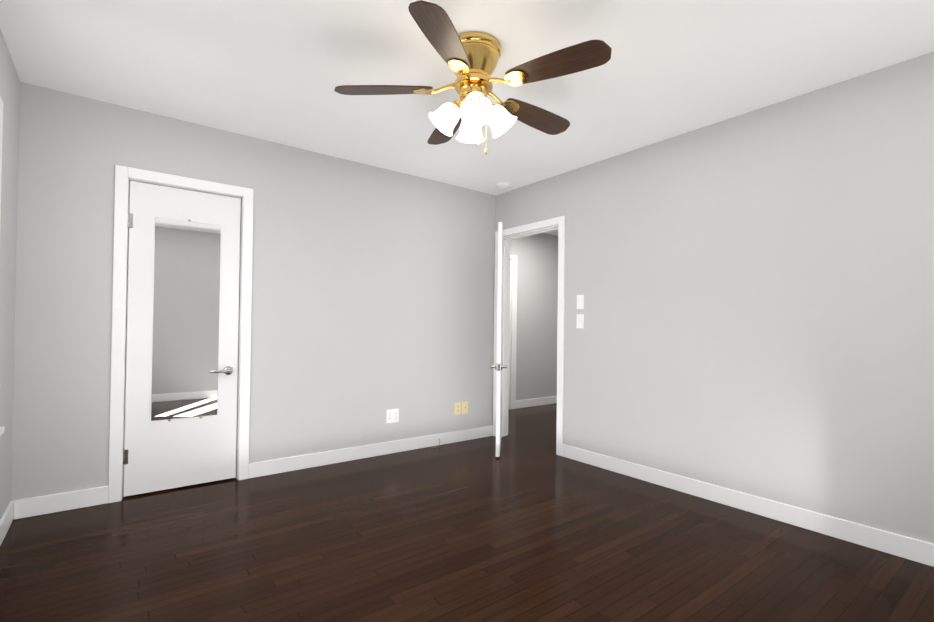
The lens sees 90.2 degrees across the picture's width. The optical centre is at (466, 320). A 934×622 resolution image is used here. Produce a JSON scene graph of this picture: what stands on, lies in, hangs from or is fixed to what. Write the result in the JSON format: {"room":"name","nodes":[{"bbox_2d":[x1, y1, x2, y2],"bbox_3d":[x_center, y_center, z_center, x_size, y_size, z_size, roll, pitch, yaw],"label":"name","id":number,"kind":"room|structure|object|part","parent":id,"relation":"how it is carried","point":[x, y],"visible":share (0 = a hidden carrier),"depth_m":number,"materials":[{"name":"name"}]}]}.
{"room":"empty bedroom","nodes":[
{"label":"empty bedroom","id":0,"kind":"room"},
{"bbox_2d":[0,29,19,518],"bbox_3d":[-1.333,-0.124,0.881,0.200,2.440,4.390,1,-1,-37],"label":"wall","id":1,"kind":"structure","parent":0,"point":[9,87],"depth_m":2.40,"materials":[{"name":"grey paint"}]},
{"bbox_2d":[0,97,2,218],"bbox_3d":[-1.844,-0.202,1.567,0.220,1.590,1.190,1,-1,-37],"label":"window","id":2,"kind":"structure","parent":1,"relation":"in","point":[1,119],"depth_m":2.09,"materials":[{"name":"white"}]},
{"bbox_2d":[0,426,4,435],"bbox_3d":[-1.840,0.493,1.568,0.246,0.030,1.226,1,-1,-37],"label":"window sill","id":3,"kind":"structure","parent":1,"relation":"attached to","point":[2,429],"depth_m":2.08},
{"bbox_2d":[0,499,19,545],"bbox_3d":[-1.260,1.045,0.934,0.019,0.105,4.150,1,-1,-37],"label":"baseboard","id":4,"kind":"structure","parent":1,"relation":"attached to","point":[12,511],"depth_m":2.46,"materials":[{"name":"white wood"}]},
{"bbox_2d":[10,82,495,500],"bbox_3d":[-1.107,-0.086,3.744,3.640,2.440,0.120,1,-1,-37],"label":"wall","id":5,"kind":"structure","parent":0,"point":[372,294],"depth_m":3.47,"materials":[{"name":"grey paint"}]},
{"bbox_2d":[20,486,107,518],"bbox_3d":[-2.342,1.054,2.709,0.400,0.105,0.016,1,-1,-37],"label":"baseboard","id":6,"kind":"structure","parent":5,"relation":"attached to","point":[46,504],"depth_m":2.70,"materials":[{"name":"white wood"}]},
{"bbox_2d":[108,165,253,502],"bbox_3d":[-1.893,0.084,3.129,0.790,2.065,0.138,1,-1,-37],"label":"door frame","id":7,"kind":"structure","parent":5,"relation":"attached to","point":[124,175],"depth_m":2.94,"materials":[{"name":"white wood"}]},
{"bbox_2d":[123,181,240,496],"bbox_3d":[-1.872,0.114,3.093,0.654,1.980,0.091,1,-1,-37],"label":"closet door","id":8,"kind":"structure","parent":5,"relation":"in","point":[182,340],"depth_m":3.08,"materials":[{"name":"white paint"}]},
{"bbox_2d":[151,217,220,420],"bbox_3d":[-1.867,-0.008,3.105,0.380,1.338,0.009,1,-1,-37],"label":"mirror","id":9,"kind":"object","parent":8,"relation":"attached to","point":[186,251],"depth_m":3.10,"materials":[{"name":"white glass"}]},
{"bbox_3d":[-1.693,0.350,3.208,0.156,0.062,0.056,1,-1,-37],"label":"lever","id":10,"kind":"part","parent":8,"relation":"part of","materials":[{"name":"silver metal"}]},
{"bbox_2d":[249,425,492,477],"bbox_3d":[-0.643,1.090,4.010,2.300,0.105,0.016,1,-1,-37],"label":"baseboard","id":11,"kind":"structure","parent":5,"relation":"attached to","point":[269,467],"depth_m":3.81,"materials":[{"name":"white wood"}]},
{"bbox_2d":[435,436,441,441],"bbox_3d":[-0.260,1.093,4.283,0.075,0.050,0.016,1,-1,-37],"label":"outlet","id":12,"kind":"object","parent":11,"relation":"attached to","point":[438,438],"visible":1,"depth_m":4.28,"materials":[{"name":"white plastic"}]},
{"bbox_2d":[386,408,398,423],"bbox_3d":[-0.642,0.823,4.015,0.118,0.117,0.010,1,-1,-37],"label":"electrical outlet","id":13,"kind":"object","parent":5,"relation":"attached to","point":[392,415],"visible":1,"depth_m":4.01,"materials":[{"name":"white plastic"}]},
{"bbox_2d":[454,402,460,414],"bbox_3d":[-0.090,0.840,4.438,0.072,0.117,0.010,1,-1,-37],"label":"electrical outlet","id":14,"kind":"object","parent":5,"relation":"attached to","point":[457,408],"visible":1,"depth_m":4.44,"materials":[{"name":"beige plastic"}]},
{"bbox_2d":[462,401,467,413],"bbox_3d":[-0.019,0.838,4.493,0.072,0.117,0.008,1,-1,-37],"label":"electrical outlet","id":15,"kind":"object","parent":5,"relation":"attached to","point":[464,407],"visible":1,"depth_m":4.49,"materials":[{"name":"beige plastic"}]},
{"bbox_2d":[0,403,933,621],"bbox_3d":[0.777,1.199,3.123,6.320,0.100,5.390,1,-1,-37],"label":"floor","id":16,"kind":"structure","parent":0,"point":[528,525],"depth_m":2.25,"materials":[{"name":"brown wood"}]},
{"bbox_2d":[0,0,933,235],"bbox_3d":[0.808,-1.340,3.154,6.320,0.100,5.390,1,-1,-37],"label":"ceiling","id":17,"kind":"structure","parent":0,"point":[277,71],"depth_m":2.37,"materials":[{"name":"white paint"}]},
{"bbox_2d":[334,0,611,154],"bbox_3d":[0.075,-1.058,2.271,1.217,0.503,1.264,1,-1,-37],"label":"ceiling fan","id":18,"kind":"object","parent":17,"relation":"hanging from","point":[470,59],"visible":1,"depth_m":2.14,"materials":[{"name":"brown wood"}]},
{"bbox_3d":[-0.399,-1.103,2.226,0.470,0.006,0.146,-1,11,-1],"label":"blade","id":19,"kind":"part","parent":18,"relation":"part of","materials":[{"name":"brown wood"}]},
{"bbox_3d":[-0.092,-1.104,1.825,0.146,0.006,0.470,13,5,16],"label":"blade","id":20,"kind":"part","parent":18,"relation":"part of","materials":[{"name":"brown wood"}]},
{"bbox_3d":[-0.109,-0.967,2.225,0.149,0.152,0.146,1,-1,-4],"label":"lamp shade","id":21,"kind":"part","parent":18,"relation":"part of","materials":[{"name":"white glass"}]},
{"bbox_3d":[-0.112,-1.095,2.642,0.146,0.006,0.470,-12,2,-20],"label":"blade","id":22,"kind":"part","parent":18,"relation":"part of","materials":[{"name":"brown wood"}]},
{"bbox_2d":[450,100,462,110],"bbox_3d":[-0.047,-1.028,2.230,0.075,0.058,0.062,1,-1,-4],"label":"socket","id":23,"kind":"object","parent":18,"relation":"attached to","point":[455,106],"depth_m":2.20,"materials":[{"name":"gold metal"}]},
{"bbox_3d":[0.018,-0.964,2.373,0.146,0.152,0.149,1,-1,-4],"label":"lamp shade","id":24,"kind":"part","parent":18,"relation":"part of","materials":[{"name":"white glass"}]},
{"bbox_2d":[469,96,480,102],"bbox_3d":[0.036,-1.028,2.159,0.062,0.058,0.075,1,-1,-4],"label":"socket","id":25,"kind":"object","parent":18,"relation":"attached to","point":[471,99],"depth_m":2.14,"materials":[{"name":"glass"}]},
{"bbox_3d":[0.040,-0.967,2.098,0.146,0.152,0.149,1,-1,-4],"label":"lamp shade","id":26,"kind":"part","parent":18,"relation":"part of","materials":[{"name":"white glass"}]},
{"bbox_3d":[0.167,-0.964,2.246,0.149,0.152,0.146,1,-1,-4],"label":"lamp shade","id":27,"kind":"part","parent":18,"relation":"part of","materials":[{"name":"white glass"}]},
{"bbox_3d":[0.372,-1.090,2.498,0.470,0.006,0.146,4,-14,-37],"label":"blade","id":28,"kind":"part","parent":18,"relation":"part of","materials":[{"name":"brown wood"}]},
{"bbox_3d":[0.385,-1.096,1.993,0.470,0.006,0.146,3,-11,35],"label":"blade","id":29,"kind":"part","parent":18,"relation":"part of","materials":[{"name":"brown wood"}]},
{"bbox_2d":[496,182,510,188],"bbox_3d":[0.344,-1.261,4.366,0.136,0.040,0.136,1,-1,-37],"label":"smoke detector","id":30,"kind":"object","parent":17,"relation":"attached to","point":[503,185],"visible":1,"depth_m":4.33,"materials":[{"name":"white plastic"}]},
{"bbox_2d":[510,233,557,400],"bbox_3d":[0.667,-0.033,6.361,2.600,2.440,0.120,1,-1,-37],"label":"wall","id":31,"kind":"structure","parent":0,"point":[537,312],"depth_m":6.49,"materials":[{"name":"grey paint"}]},
{"bbox_2d":[509,255,516,408],"bbox_3d":[0.439,0.149,6.099,0.565,2.065,0.018,1,-1,-37],"label":"door frame","id":32,"kind":"structure","parent":31,"relation":"attached to","point":[513,332],"depth_m":6.23,"materials":[{"name":"white paint"}]},
{"bbox_2d":[516,396,556,408],"bbox_3d":[1.129,1.144,6.626,1.205,0.105,0.016,1,-1,-37],"label":"baseboard","id":33,"kind":"structure","parent":31,"relation":"attached to","point":[545,400],"depth_m":6.49,"materials":[{"name":"white wood"}]},
{"bbox_2d":[495,52,933,543],"bbox_3d":[1.625,-0.061,3.071,0.120,2.440,4.270,1,-1,-37],"label":"wall","id":34,"kind":"structure","parent":0,"point":[755,288],"depth_m":2.74,"materials":[{"name":"grey paint"}]},
{"bbox_2d":[496,222,503,456],"bbox_3d":[0.304,0.160,4.272,0.035,1.970,0.745,1,-1,5],"label":"room door","id":35,"kind":"structure","parent":34,"relation":"in","point":[499,336],"depth_m":3.91,"materials":[{"name":"white paint"}]},
{"bbox_2d":[493,216,564,455],"bbox_3d":[0.608,0.130,4.393,0.156,2.065,0.907,1,-1,-37],"label":"door frame","id":36,"kind":"structure","parent":34,"relation":"attached to","point":[557,222],"depth_m":4.43,"materials":[{"name":"white wood"}]},
{"bbox_2d":[576,314,583,327],"bbox_3d":[0.933,0.005,3.857,0.020,0.117,0.072,1,-1,-37],"label":"light switch","id":37,"kind":"object","parent":34,"relation":"attached to","point":[580,321],"visible":1,"depth_m":3.85,"materials":[{"name":"white plastic"}]},
{"bbox_2d":[577,295,583,308],"bbox_3d":[0.938,-0.155,3.861,0.013,0.117,0.072,1,-1,-37],"label":"light switch","id":38,"kind":"object","parent":34,"relation":"attached to","point":[580,301],"visible":1,"depth_m":3.85,"materials":[{"name":"white plastic"}]},
{"bbox_2d":[562,444,933,566],"bbox_3d":[1.790,1.104,2.709,0.019,0.105,3.200,1,-1,-37],"label":"baseboard","id":39,"kind":"structure","parent":34,"relation":"attached to","point":[912,549],"depth_m":2.70,"materials":[{"name":"white wood"}]}
]}

